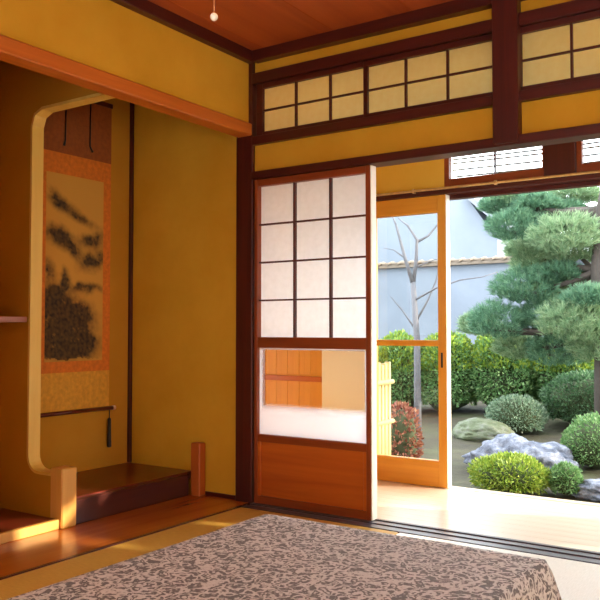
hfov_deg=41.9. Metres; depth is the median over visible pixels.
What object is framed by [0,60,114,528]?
wall partition
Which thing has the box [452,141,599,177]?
slat blind
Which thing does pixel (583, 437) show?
round shrub
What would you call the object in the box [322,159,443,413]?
wall
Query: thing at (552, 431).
ground
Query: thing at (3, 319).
wall shelf
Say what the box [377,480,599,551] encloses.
floor
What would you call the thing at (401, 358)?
shrub
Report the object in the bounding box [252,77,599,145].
trim
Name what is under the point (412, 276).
bare tree
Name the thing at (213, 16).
pull cord
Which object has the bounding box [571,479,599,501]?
rock
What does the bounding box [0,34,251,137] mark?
lintel
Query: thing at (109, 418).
tassel
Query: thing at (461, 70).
screen
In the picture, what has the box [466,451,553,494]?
round shrub
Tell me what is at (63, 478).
post
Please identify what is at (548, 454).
rock
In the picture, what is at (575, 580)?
mat
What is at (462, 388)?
shrub
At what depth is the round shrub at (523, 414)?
8.91 m
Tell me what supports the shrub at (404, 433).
on the ground
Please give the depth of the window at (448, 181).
4.59 m
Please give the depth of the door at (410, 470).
4.74 m
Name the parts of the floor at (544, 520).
sill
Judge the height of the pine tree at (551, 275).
3.150 m
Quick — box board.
[0,495,247,576]
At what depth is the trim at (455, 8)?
3.93 m
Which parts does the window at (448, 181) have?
curtain rail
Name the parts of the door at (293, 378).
cross rail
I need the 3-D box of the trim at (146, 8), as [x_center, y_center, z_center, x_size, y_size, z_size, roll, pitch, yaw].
[-1.556,-1.425,2.484,0.052,0.062,4.600,-1,-3,34]
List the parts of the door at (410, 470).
rail, rail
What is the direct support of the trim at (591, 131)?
attached to the wall at (184, 350)
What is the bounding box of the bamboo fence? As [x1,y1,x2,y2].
[378,362,394,454]
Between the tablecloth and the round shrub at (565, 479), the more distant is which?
the round shrub at (565, 479)
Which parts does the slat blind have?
rod, rod, rod, rod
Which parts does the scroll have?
rod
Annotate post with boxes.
[50,465,76,528]
[191,442,204,496]
[235,63,264,502]
[492,0,521,144]
[544,142,576,175]
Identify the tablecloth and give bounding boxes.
[6,514,561,599]
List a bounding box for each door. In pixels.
[254,165,376,520]
[265,349,321,410]
[376,194,451,487]
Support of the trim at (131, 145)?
attached to the wall at (184, 350)
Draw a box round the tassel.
[107,410,110,446]
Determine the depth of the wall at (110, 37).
3.65 m
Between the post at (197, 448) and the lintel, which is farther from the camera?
the post at (197, 448)
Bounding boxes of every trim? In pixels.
[0,502,251,579]
[110,0,254,63]
[127,103,133,461]
[205,491,234,499]
[251,123,599,179]
[252,0,525,63]
[252,0,599,85]
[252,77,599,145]
[376,173,599,200]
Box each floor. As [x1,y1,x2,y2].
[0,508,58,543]
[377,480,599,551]
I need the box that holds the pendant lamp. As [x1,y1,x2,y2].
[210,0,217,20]
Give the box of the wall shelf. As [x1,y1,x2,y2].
[0,316,26,322]
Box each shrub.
[378,329,427,410]
[391,401,424,457]
[420,331,479,410]
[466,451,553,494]
[467,324,537,407]
[483,393,549,433]
[530,340,593,402]
[538,369,593,422]
[548,460,583,494]
[560,411,599,468]
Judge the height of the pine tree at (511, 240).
3.575 m
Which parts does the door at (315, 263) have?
rail, rail, rail, rail, glass pane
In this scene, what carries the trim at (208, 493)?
attached to the wall at (184, 350)
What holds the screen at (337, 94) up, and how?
on the trim at (593, 84)
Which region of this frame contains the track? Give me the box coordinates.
[241,502,599,564]
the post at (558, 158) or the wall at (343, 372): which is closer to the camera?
the post at (558, 158)
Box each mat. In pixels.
[0,507,397,599]
[396,533,599,599]
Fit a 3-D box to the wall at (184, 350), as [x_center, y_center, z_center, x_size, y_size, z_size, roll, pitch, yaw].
[1.237,-0.191,3.417,5.665,2.660,0.100,-1,-3,34]
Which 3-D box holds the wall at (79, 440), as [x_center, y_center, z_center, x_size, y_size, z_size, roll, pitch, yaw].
[-1.664,-0.166,4.090,0.100,2.660,2.220,-1,-3,34]
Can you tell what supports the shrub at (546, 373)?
on the ground
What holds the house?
on the ground
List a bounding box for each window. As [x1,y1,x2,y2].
[376,146,599,196]
[576,141,599,171]
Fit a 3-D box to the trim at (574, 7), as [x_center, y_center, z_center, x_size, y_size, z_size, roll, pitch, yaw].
[1.665,-1.280,3.132,4.593,0.059,0.102,-1,-3,34]
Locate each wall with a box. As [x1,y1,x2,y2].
[0,0,248,122]
[40,98,129,471]
[131,0,599,494]
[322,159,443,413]
[378,256,590,344]
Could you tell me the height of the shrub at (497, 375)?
1.214 m
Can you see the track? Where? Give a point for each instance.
(580, 555)
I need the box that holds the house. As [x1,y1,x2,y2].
[377,197,515,262]
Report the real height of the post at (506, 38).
0.680 m
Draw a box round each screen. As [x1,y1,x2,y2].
[256,61,365,135]
[366,34,491,116]
[520,10,599,89]
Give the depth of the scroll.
4.54 m
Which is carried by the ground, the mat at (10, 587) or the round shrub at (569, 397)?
the round shrub at (569, 397)
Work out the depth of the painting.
4.52 m
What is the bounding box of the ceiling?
[148,0,452,49]
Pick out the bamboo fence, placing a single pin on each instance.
(385, 381)
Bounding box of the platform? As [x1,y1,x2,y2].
[76,462,190,524]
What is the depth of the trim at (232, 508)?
3.46 m
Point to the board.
(40, 549)
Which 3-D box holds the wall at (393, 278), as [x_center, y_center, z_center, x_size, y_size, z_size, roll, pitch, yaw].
[0.579,0.460,15.448,17.000,2.323,0.493,-1,-3,34]
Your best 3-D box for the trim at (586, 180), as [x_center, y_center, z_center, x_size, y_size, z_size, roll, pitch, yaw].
[2.682,-0.687,3.573,7.020,0.058,0.120,-1,-3,34]
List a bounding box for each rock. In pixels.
[452,417,514,441]
[462,433,578,468]
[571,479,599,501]
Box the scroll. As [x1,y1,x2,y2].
[40,101,115,417]
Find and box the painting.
[44,171,103,361]
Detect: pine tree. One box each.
[453,186,599,415]
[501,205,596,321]
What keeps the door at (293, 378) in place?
in the wall at (343, 372)
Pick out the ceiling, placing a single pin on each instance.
(251, 24)
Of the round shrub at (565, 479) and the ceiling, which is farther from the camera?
the round shrub at (565, 479)
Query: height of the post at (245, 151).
2.560 m
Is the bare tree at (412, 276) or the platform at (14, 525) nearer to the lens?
the platform at (14, 525)
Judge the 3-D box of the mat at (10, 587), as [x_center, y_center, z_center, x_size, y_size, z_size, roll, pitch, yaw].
[-0.455,1.099,3.155,0.939,0.058,1.891,-1,-3,34]
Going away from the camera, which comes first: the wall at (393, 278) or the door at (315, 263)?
the door at (315, 263)
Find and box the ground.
[391,401,599,503]
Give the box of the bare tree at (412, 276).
[384,217,497,450]
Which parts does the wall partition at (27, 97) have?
edge trim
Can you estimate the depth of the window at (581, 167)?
4.30 m

